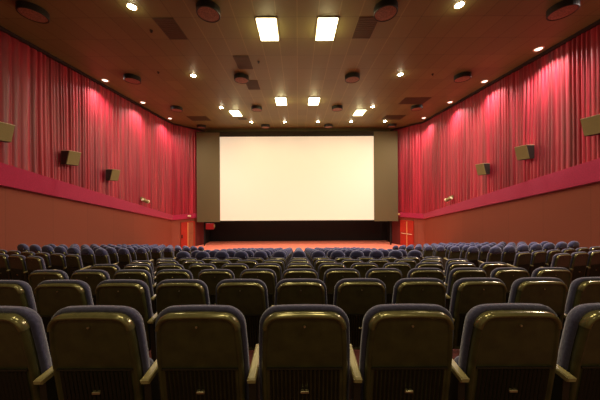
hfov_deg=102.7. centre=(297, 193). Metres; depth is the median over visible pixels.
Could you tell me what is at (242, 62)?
ceiling vent
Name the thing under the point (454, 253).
seat
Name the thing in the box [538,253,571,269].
seat
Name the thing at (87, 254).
seat
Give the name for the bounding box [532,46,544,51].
recessed light
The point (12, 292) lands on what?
seat
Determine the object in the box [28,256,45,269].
cushion
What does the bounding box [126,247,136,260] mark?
seat
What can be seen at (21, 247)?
seat
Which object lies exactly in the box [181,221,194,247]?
door
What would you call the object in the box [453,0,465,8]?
recessed light
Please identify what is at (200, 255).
seat
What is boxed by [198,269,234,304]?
seat
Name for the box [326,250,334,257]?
seat
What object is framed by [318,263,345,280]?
seat
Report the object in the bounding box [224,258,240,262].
seat
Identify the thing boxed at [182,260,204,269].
seat
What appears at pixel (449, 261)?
seat
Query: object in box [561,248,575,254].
seat
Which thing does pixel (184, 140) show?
curtain
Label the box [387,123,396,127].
ceiling speaker
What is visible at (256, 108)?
ceiling speaker
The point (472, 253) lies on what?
seat
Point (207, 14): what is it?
grille
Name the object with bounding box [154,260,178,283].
seat
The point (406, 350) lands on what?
seat
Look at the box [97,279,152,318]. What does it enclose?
backrest
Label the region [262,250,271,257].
seat
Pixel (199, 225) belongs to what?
wall
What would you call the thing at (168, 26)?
ceiling vent
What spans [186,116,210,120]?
ceiling vent
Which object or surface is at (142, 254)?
seat
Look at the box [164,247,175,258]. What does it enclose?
seat
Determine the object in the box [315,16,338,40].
ceiling light
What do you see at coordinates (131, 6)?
recessed light
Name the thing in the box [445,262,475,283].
cushion
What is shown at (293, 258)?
seat
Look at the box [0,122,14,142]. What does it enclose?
wall speaker
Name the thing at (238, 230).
wall
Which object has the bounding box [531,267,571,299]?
seat
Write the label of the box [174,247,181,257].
seat
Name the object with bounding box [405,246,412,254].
seat
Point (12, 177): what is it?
trim
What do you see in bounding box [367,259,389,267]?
seat
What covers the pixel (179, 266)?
cushion
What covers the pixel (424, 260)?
cushion
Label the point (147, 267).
seat
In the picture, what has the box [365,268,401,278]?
cushion
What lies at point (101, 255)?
seat
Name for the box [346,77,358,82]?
grille
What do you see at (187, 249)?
seat
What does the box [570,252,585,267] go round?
cushion
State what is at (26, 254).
seat
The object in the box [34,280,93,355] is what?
seat
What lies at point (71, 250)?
seat
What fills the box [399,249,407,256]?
seat
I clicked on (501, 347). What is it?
seat back
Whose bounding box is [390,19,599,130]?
trim
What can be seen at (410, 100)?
ceiling vent
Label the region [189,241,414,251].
floor
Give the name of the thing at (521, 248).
seat
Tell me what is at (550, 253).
cushion
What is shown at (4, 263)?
cushion
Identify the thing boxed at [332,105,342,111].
ceiling speaker
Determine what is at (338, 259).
seat
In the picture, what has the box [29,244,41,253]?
seat
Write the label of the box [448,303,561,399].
seat
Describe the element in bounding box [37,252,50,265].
cushion
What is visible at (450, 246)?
seat
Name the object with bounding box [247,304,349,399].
seat
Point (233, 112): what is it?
ceiling light
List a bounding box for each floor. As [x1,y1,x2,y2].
[148,282,571,367]
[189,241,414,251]
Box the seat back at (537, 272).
[531,267,568,276]
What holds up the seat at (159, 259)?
on the floor at (456, 352)
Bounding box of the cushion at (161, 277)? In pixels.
[156,269,192,286]
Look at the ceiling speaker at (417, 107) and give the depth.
14.94 m
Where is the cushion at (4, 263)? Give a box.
[0,253,9,268]
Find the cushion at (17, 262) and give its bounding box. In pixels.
[10,255,26,270]
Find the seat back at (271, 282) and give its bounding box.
[240,269,276,287]
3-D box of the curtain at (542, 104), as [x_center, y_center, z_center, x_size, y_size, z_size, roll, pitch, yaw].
[9.630,-1.922,7.185,0.153,6.953,22.370,0,0,0]
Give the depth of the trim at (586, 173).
9.77 m
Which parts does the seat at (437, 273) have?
trim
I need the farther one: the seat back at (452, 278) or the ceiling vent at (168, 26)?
the ceiling vent at (168, 26)
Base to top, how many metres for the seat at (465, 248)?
1.150 m
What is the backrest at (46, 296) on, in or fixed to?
on the seat at (51, 296)
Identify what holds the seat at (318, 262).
on the floor at (456, 352)
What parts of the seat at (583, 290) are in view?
trim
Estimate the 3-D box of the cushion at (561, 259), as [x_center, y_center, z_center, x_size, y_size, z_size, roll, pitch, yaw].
[5.943,1.669,5.462,0.496,0.644,0.155,0,0,-13]
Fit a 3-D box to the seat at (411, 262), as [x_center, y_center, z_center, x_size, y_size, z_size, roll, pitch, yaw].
[2.203,1.865,5.119,0.557,0.996,0.365,0,0,0]
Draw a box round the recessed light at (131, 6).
[126,2,137,10]
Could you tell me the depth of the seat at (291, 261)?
4.96 m
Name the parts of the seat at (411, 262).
trim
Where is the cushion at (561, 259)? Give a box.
[551,253,569,266]
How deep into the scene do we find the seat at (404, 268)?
4.04 m
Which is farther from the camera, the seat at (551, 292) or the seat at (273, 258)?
the seat at (273, 258)
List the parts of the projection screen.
masking panel, header panel, masking panel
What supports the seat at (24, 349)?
on the floor at (456, 352)
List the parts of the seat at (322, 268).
trim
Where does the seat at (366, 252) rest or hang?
on the floor at (456, 352)
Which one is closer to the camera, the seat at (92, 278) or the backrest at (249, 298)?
the backrest at (249, 298)
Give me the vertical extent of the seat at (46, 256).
0.996 m
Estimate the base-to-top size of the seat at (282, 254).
1.150 m
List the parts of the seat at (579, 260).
ribbed panel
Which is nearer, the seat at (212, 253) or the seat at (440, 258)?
the seat at (440, 258)
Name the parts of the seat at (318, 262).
trim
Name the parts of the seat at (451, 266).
trim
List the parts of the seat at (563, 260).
trim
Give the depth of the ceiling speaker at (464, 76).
11.00 m
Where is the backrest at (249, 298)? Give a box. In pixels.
[216,279,268,309]
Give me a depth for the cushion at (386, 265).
4.03 m
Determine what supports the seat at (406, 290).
on the floor at (456, 352)
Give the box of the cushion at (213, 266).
[189,264,216,268]
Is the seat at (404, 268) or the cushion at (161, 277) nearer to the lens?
the cushion at (161, 277)
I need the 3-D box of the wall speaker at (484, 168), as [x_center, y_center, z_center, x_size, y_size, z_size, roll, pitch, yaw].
[9.379,-1.217,12.100,0.490,0.555,0.540,0,0,0]
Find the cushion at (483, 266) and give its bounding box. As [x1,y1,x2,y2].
[479,262,507,268]
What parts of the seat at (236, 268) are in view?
trim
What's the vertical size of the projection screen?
9.524 m
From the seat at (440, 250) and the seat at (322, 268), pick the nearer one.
the seat at (322, 268)
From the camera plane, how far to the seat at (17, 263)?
5.52 m
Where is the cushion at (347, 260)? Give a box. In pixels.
[341,259,362,262]
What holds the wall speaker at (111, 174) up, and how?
attached to the curtain at (53, 108)
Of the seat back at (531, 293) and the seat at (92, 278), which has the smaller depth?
the seat back at (531, 293)
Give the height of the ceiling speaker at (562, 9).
0.190 m
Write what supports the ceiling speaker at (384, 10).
attached to the ceiling
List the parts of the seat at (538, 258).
ribbed panel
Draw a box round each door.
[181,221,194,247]
[400,220,413,245]
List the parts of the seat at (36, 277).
trim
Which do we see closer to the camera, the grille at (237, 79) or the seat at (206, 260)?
the seat at (206, 260)
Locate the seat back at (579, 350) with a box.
[557,303,599,370]
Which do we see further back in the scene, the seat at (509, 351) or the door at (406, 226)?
the door at (406, 226)
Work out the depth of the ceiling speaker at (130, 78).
10.99 m
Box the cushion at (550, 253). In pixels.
[546,249,559,262]
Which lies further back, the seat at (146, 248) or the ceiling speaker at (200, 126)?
the ceiling speaker at (200, 126)
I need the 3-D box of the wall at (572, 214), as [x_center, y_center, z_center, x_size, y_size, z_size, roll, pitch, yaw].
[9.061,-0.380,9.000,1.874,10.230,26.000,0,0,0]
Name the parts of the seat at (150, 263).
trim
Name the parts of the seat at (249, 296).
trim, ribbed panel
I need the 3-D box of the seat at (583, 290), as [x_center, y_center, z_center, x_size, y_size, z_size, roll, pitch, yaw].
[2.779,1.268,2.333,0.610,0.996,0.362,0,0,0]
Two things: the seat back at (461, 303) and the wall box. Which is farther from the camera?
the wall box
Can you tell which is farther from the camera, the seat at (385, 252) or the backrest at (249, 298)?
the seat at (385, 252)
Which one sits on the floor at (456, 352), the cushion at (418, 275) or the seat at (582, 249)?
the seat at (582, 249)
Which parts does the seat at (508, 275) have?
trim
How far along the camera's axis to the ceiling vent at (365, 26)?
7.92 m
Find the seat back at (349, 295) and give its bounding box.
[333,278,385,305]
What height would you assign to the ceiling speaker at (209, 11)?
0.190 m
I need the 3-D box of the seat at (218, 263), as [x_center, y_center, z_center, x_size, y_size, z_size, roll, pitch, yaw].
[-1.647,1.885,5.119,0.557,0.996,0.365,0,0,0]
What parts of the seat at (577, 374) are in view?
armrest, ribbed panel, trim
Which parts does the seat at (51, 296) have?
ribbed panel, trim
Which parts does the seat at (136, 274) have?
trim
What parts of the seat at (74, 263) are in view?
ribbed panel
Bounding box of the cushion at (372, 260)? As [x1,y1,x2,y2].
[367,259,389,262]
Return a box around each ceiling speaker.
[15,0,49,23]
[123,73,140,83]
[171,106,182,111]
[196,0,220,22]
[197,124,205,128]
[234,73,248,83]
[251,105,261,111]
[261,124,269,128]
[324,124,332,127]
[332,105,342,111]
[345,72,359,82]
[373,0,397,21]
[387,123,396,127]
[411,104,422,110]
[454,72,470,82]
[546,0,579,20]
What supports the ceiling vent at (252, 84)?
in the ceiling
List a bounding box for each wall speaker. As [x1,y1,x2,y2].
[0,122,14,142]
[61,150,80,165]
[106,169,119,180]
[475,163,489,174]
[514,145,534,159]
[580,114,599,135]
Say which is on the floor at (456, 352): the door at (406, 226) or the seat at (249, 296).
the seat at (249, 296)
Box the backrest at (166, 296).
[156,279,209,305]
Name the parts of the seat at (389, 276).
trim, ribbed panel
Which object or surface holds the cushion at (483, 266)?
on the seat at (488, 267)
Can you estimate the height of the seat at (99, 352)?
0.996 m
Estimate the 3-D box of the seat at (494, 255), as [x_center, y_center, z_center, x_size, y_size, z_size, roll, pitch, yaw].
[5.907,2.164,7.361,0.553,1.150,0.396,0,0,-13]
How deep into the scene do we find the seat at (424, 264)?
4.03 m
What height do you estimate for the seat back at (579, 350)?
0.644 m
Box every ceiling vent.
[152,18,187,39]
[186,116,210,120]
[233,55,252,68]
[246,80,260,89]
[352,17,377,38]
[381,115,405,119]
[399,97,431,103]
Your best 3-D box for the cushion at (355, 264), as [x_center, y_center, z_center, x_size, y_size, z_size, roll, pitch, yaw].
[1.130,1.496,4.126,0.496,0.644,0.155,0,0,0]
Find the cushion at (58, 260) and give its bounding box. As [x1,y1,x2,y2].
[52,253,66,266]
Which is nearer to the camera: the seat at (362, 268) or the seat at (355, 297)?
the seat at (355, 297)
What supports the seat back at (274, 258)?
on the seat at (273, 258)
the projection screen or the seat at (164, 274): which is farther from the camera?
the projection screen
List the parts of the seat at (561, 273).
trim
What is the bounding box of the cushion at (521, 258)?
[513,252,528,265]
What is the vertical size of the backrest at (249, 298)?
0.644 m
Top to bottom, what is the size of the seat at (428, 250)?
1.150 m
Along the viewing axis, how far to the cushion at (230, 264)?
4.03 m
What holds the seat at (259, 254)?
on the floor at (456, 352)
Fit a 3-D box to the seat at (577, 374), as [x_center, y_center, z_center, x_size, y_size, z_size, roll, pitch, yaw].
[1.686,1.075,1.386,0.610,0.996,0.362,0,0,0]
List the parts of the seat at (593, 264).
ribbed panel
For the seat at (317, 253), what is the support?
on the floor at (456, 352)
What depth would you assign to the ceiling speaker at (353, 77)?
10.99 m
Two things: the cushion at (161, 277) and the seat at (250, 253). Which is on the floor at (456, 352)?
the seat at (250, 253)
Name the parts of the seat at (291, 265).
trim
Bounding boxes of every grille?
[18,8,47,22]
[66,151,80,164]
[110,170,119,180]
[125,78,139,83]
[198,7,218,21]
[235,77,247,82]
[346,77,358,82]
[375,6,396,20]
[455,76,469,81]
[475,164,485,174]
[548,5,577,19]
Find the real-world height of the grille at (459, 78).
0.018 m
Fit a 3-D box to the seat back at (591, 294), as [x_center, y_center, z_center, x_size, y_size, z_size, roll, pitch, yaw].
[2.778,1.091,2.268,0.496,0.644,0.155,0,0,0]
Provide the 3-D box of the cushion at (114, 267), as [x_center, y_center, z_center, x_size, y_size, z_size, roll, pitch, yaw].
[-3.270,1.519,4.126,0.496,0.644,0.155,0,0,0]
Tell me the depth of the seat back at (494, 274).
3.11 m
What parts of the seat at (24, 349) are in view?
trim, ribbed panel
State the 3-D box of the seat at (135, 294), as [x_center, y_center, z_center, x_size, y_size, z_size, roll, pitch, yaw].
[-1.650,1.291,2.332,0.557,0.996,0.365,0,0,0]
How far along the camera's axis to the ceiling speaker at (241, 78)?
10.96 m
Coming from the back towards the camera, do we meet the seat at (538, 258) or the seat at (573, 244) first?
the seat at (573, 244)
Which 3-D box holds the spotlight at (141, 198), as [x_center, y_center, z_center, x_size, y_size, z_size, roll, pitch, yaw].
[-9.459,0.424,14.776,0.354,0.430,0.510,0,0,16]
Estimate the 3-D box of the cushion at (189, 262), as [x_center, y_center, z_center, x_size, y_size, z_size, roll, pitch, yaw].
[-2.169,1.711,5.055,0.496,0.644,0.155,0,0,0]
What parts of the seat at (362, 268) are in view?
trim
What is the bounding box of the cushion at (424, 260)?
[420,259,442,262]
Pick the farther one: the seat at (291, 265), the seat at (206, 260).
the seat at (206, 260)
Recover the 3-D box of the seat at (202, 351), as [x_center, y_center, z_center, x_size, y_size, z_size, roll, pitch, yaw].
[-0.543,1.087,1.385,0.557,0.996,0.365,0,0,0]
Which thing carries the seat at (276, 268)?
on the floor at (456, 352)
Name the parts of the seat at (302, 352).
armrest, trim, ribbed panel, number plate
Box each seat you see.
[0,253,9,279]
[0,280,36,311]
[0,306,51,399]
[6,255,26,281]
[7,250,20,255]
[17,244,29,252]
[20,251,34,257]
[23,256,56,283]
[28,270,68,308]
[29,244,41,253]
[33,305,153,399]
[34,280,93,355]
[35,252,50,269]
[41,245,53,254]
[48,253,66,271]
[54,246,66,255]
[63,254,91,279]
[67,247,80,255]
[71,270,109,304]
[81,247,95,266]
[91,264,119,279]
[93,248,117,265]
[95,279,153,350]
[106,247,118,263]
[113,269,153,303]
[117,248,131,269]
[123,264,153,284]
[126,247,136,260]
[130,260,154,276]
[136,248,153,267]
[140,305,249,399]
[142,247,151,260]
[147,279,209,361]
[150,247,161,271]
[151,269,192,314]
[153,264,183,294]
[154,258,174,275]
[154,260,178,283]
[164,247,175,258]
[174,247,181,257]
[175,251,190,261]
[178,258,196,264]
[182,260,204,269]
[183,247,191,255]
[189,264,216,278]
[191,250,198,257]
[195,251,210,259]
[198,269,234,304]
[202,258,218,263]
[209,250,217,257]
[209,260,230,268]
[215,251,229,259]
[216,279,268,349]
[221,263,248,278]
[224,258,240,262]
[227,250,235,257]
[234,251,248,259]
[236,260,257,268]
[240,269,276,307]
[245,250,253,257]
[246,258,263,263]
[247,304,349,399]
[253,251,268,259]
[253,263,281,282]
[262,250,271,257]
[262,260,284,273]
[268,257,286,269]
[271,278,326,306]
[272,251,287,264]
[282,268,317,279]
[286,263,313,269]
[288,260,310,263]
[290,257,308,260]
[291,250,306,257]
[310,250,324,264]
[312,257,330,267]
[314,259,336,272]
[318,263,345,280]
[323,268,359,304]
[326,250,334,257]
[330,250,344,259]
[333,278,385,349]
[335,257,351,262]
[341,259,362,267]
[344,249,353,256]
[349,250,363,258]
[349,304,453,399]
[351,263,377,277]
[357,257,374,262]
[362,249,370,256]
[365,268,401,303]
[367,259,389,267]
[369,250,382,258]
[379,257,396,262]
[380,249,388,256]
[383,263,410,278]
[388,250,402,258]
[392,278,445,307]
[394,259,415,268]
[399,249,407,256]
[402,257,419,264]
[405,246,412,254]
[407,250,422,260]
[407,268,443,282]
[414,246,421,252]
[415,262,442,270]
[420,259,442,264]
[423,246,432,258]
[424,257,444,272]
[434,246,444,261]
[443,246,459,270]
[444,259,468,281]
[444,262,475,292]
[445,245,453,258]
[445,268,486,310]
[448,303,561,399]
[449,277,506,348]
[460,245,470,258]
[465,246,478,267]
[477,245,490,267]
[478,246,501,265]
[479,262,507,277]
[490,267,529,302]
[501,245,515,264]
[507,252,531,272]
[508,277,567,335]
[515,244,528,254]
[529,243,541,252]
[529,251,546,276]
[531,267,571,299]
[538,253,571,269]
[542,242,554,252]
[545,249,561,266]
[551,303,599,399]
[555,242,566,250]
[558,277,599,350]
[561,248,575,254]
[567,241,578,249]
[569,252,588,281]
[576,247,589,252]
[584,250,599,276]
[589,246,599,250]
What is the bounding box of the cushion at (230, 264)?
[221,263,248,268]
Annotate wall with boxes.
[0,186,209,251]
[196,220,203,245]
[210,221,386,240]
[387,182,599,247]
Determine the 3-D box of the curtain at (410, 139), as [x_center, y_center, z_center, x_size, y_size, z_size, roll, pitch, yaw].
[8.913,-1.911,19.420,0.127,6.968,2.570,0,0,-35]
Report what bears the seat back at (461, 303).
on the seat at (467, 293)
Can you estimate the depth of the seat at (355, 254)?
6.78 m
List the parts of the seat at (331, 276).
ribbed panel, trim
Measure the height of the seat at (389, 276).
0.996 m
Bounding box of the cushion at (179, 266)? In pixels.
[156,264,183,268]
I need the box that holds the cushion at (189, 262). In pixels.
[182,260,204,265]
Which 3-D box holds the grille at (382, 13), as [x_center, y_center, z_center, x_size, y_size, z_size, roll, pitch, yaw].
[2.572,-5.280,7.050,0.598,0.018,0.598,0,0,0]
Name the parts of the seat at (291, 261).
trim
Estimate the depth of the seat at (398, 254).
6.78 m
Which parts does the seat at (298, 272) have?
trim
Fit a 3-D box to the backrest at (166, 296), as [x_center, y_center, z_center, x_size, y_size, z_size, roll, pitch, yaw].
[-1.072,1.112,2.268,0.496,0.644,0.155,0,0,0]
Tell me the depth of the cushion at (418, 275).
3.11 m
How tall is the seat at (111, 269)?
0.996 m
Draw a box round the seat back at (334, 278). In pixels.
[323,268,359,283]
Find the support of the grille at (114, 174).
attached to the wall speaker at (111, 174)
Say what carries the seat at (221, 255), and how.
on the floor at (456, 352)
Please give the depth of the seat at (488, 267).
4.04 m
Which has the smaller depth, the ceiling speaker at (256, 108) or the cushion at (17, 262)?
the cushion at (17, 262)
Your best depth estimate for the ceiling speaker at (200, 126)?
18.94 m
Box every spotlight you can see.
[140,197,149,203]
[444,195,452,201]
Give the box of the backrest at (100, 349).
[51,305,149,375]
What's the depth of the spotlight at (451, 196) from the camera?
14.93 m
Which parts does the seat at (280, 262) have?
trim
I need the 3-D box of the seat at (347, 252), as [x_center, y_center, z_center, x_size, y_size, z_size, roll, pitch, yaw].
[1.656,2.384,7.890,0.553,1.150,0.396,0,0,0]
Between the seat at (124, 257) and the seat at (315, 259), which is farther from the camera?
the seat at (124, 257)
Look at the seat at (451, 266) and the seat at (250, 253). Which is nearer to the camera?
the seat at (451, 266)
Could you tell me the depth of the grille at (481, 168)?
12.04 m
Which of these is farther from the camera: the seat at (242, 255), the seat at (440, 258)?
the seat at (242, 255)
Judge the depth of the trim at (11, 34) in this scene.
10.36 m
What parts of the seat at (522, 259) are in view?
ribbed panel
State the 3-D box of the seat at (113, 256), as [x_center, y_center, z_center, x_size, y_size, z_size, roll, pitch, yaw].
[-6.475,2.427,8.426,0.553,1.150,0.396,0,0,13]
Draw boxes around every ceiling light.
[228,110,242,115]
[255,17,278,40]
[275,97,286,104]
[308,97,319,104]
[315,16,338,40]
[353,109,366,115]
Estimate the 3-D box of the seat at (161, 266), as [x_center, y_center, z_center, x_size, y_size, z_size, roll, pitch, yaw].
[-2.198,1.690,4.190,0.557,0.996,0.365,0,0,0]
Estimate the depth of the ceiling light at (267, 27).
7.82 m
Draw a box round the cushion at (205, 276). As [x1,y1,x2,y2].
[198,269,234,279]
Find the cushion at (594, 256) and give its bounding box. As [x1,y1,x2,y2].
[587,250,599,265]
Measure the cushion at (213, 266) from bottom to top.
0.644 m
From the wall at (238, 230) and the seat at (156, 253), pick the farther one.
the wall at (238, 230)
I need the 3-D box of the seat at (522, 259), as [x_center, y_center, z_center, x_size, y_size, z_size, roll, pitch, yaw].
[5.903,2.043,6.447,0.557,0.996,0.365,0,0,-13]
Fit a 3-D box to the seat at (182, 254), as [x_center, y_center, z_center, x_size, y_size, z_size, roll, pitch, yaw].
[-3.295,2.212,6.961,0.553,1.150,0.396,0,0,0]
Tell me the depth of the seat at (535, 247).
7.56 m
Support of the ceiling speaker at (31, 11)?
attached to the ceiling
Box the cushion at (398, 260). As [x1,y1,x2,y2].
[394,259,415,262]
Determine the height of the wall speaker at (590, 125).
0.555 m
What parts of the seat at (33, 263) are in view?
trim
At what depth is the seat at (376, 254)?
6.78 m
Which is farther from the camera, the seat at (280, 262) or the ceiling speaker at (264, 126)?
the ceiling speaker at (264, 126)
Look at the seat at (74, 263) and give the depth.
6.33 m
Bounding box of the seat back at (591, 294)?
[564,277,599,314]
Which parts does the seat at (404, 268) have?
trim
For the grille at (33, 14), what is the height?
0.018 m
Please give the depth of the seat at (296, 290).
2.18 m
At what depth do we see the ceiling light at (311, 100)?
13.99 m
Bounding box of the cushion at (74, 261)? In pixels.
[68,254,82,268]
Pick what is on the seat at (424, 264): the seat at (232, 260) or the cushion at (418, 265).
the cushion at (418, 265)
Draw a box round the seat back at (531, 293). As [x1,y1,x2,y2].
[508,277,564,302]
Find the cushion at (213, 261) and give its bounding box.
[209,260,230,263]
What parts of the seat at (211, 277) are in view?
ribbed panel, trim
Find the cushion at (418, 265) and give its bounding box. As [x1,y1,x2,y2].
[415,262,442,267]
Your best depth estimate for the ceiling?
9.23 m
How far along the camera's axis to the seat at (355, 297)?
2.19 m
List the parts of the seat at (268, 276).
trim, ribbed panel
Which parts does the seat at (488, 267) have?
trim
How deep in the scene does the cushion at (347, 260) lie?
4.98 m
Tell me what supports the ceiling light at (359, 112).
attached to the ceiling
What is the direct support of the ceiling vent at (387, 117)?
in the ceiling
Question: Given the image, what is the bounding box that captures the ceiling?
[0,0,599,131]
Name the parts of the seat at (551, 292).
trim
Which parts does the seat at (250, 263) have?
trim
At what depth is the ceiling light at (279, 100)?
13.97 m
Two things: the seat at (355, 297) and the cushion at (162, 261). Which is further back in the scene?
the cushion at (162, 261)
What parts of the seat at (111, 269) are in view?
trim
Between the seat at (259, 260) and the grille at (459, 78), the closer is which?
the seat at (259, 260)
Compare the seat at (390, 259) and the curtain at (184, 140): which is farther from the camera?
the curtain at (184, 140)
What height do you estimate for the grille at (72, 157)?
0.520 m
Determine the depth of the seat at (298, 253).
6.78 m
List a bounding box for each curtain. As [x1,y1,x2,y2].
[0,31,171,214]
[171,124,201,214]
[394,123,423,213]
[423,25,599,212]
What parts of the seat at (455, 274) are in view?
trim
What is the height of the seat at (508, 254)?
1.150 m
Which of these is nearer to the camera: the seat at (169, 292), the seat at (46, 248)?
the seat at (169, 292)
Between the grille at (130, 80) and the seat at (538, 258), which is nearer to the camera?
the seat at (538, 258)
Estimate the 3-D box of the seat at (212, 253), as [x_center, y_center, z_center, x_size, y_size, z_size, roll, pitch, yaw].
[-2.744,2.407,7.890,0.553,1.150,0.396,0,0,0]
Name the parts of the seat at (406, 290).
trim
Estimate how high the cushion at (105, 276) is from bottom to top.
0.644 m
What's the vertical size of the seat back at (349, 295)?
0.644 m
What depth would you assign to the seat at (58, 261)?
6.43 m
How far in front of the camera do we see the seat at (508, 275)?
3.11 m
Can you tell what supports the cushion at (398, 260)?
on the seat at (411, 262)
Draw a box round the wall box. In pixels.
[206,222,214,228]
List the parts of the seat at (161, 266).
trim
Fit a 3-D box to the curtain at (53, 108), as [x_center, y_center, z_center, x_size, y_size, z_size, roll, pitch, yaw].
[-9.655,-1.821,7.185,0.134,6.953,22.370,0,0,0]
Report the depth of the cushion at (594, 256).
5.61 m
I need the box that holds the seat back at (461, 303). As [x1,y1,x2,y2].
[449,277,504,317]
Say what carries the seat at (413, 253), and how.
on the floor at (456, 352)
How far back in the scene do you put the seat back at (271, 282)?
3.11 m
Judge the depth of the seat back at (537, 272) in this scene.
3.11 m
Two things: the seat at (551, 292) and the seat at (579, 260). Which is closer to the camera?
the seat at (551, 292)
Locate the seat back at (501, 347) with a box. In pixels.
[458,303,556,373]
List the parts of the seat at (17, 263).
ribbed panel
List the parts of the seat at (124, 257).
ribbed panel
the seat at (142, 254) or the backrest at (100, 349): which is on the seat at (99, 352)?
the backrest at (100, 349)
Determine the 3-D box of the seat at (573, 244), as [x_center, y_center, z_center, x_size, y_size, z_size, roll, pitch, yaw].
[9.150,2.147,8.109,0.610,1.150,0.396,0,0,-13]
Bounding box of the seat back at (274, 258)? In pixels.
[268,257,286,265]
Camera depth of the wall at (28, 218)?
10.37 m
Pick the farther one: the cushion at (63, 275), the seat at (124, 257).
the seat at (124, 257)
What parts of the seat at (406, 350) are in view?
armrest, ribbed panel, number plate, trim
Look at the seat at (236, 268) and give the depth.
4.04 m
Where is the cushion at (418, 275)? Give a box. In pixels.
[407,268,443,277]
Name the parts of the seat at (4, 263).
ribbed panel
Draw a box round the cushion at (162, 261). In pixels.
[156,260,178,263]
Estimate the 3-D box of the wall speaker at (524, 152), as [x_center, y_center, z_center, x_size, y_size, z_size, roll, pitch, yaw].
[9.376,-1.677,9.870,0.490,0.555,0.540,0,0,0]
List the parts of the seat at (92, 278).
trim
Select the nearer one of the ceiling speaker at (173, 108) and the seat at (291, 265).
the seat at (291, 265)
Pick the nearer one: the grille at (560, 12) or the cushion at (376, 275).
the cushion at (376, 275)
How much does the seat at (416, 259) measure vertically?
0.996 m
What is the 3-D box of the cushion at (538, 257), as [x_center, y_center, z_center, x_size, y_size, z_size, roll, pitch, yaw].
[6.480,1.864,6.515,0.496,0.644,0.155,0,0,-13]
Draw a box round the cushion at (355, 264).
[351,263,377,267]
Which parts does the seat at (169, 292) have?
armrest, trim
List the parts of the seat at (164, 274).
trim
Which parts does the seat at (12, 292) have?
trim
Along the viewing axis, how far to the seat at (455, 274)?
3.11 m
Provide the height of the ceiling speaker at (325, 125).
0.190 m
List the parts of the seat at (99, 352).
armrest, trim, number plate, ribbed panel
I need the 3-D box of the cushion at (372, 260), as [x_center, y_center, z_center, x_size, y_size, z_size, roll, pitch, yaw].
[1.681,1.691,5.055,0.496,0.644,0.155,0,0,0]
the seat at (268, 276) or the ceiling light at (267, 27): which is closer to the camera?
the seat at (268, 276)
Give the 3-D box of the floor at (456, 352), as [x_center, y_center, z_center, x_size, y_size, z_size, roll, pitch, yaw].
[0.015,2.968,6.006,19.500,2.772,20.012,0,0,0]
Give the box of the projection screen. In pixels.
[196,131,397,245]
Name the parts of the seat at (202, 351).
armrest, trim, ribbed panel, number plate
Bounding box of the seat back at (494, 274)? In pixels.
[490,267,527,277]
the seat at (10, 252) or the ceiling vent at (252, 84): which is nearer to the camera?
the seat at (10, 252)
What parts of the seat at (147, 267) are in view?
trim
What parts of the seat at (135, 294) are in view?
trim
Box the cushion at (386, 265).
[383,263,410,267]
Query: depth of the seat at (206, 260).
5.89 m
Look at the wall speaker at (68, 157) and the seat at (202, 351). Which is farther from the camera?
the wall speaker at (68, 157)
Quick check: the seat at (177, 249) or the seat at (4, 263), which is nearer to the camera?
the seat at (4, 263)
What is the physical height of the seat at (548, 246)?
1.150 m
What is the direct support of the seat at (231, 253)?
on the floor at (456, 352)
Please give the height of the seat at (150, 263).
0.996 m
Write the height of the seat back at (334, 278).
0.644 m
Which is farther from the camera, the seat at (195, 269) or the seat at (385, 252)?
the seat at (385, 252)
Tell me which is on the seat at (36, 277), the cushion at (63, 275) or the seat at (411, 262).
the cushion at (63, 275)
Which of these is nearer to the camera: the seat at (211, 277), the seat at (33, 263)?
the seat at (211, 277)
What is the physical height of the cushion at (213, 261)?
0.644 m
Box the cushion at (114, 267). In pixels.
[92,264,119,270]
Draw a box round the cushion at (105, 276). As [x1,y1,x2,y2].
[72,270,109,279]
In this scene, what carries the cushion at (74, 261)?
on the seat at (74, 263)
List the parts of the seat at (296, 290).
trim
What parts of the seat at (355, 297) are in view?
ribbed panel, trim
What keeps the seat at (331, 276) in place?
on the floor at (456, 352)
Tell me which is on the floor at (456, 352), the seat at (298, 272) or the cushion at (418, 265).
the seat at (298, 272)
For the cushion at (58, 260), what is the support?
on the seat at (58, 261)
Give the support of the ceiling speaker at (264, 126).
attached to the ceiling
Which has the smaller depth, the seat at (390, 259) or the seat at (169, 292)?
the seat at (169, 292)
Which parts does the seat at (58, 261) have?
ribbed panel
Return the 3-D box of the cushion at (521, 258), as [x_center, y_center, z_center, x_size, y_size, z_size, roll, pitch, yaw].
[5.944,1.867,6.391,0.496,0.644,0.155,0,0,-13]
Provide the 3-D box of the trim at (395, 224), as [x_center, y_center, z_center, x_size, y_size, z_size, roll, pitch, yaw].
[8.358,3.235,20.400,0.030,2.150,0.780,0,0,-35]
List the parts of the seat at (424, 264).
trim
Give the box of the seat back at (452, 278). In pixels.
[446,268,485,295]
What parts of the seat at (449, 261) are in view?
trim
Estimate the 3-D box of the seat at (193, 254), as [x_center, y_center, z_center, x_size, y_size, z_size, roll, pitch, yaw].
[-3.294,2.410,7.890,0.553,1.150,0.396,0,0,0]
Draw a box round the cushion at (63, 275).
[31,270,68,279]
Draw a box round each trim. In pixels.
[0,26,204,131]
[0,162,196,219]
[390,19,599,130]
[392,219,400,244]
[398,158,599,218]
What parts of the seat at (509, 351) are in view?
armrest, ribbed panel, number plate, trim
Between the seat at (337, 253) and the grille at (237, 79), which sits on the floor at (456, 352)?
the seat at (337, 253)
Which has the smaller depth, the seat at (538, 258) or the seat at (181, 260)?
the seat at (181, 260)
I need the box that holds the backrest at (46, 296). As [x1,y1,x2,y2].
[38,280,93,304]
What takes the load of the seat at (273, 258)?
on the floor at (456, 352)
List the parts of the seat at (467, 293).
ribbed panel, trim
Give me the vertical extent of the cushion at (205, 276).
0.644 m
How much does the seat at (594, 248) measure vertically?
0.996 m
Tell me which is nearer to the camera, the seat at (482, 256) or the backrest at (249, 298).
the backrest at (249, 298)
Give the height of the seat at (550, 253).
0.996 m
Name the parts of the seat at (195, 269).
trim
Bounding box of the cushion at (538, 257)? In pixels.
[530,251,544,264]
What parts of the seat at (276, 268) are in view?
trim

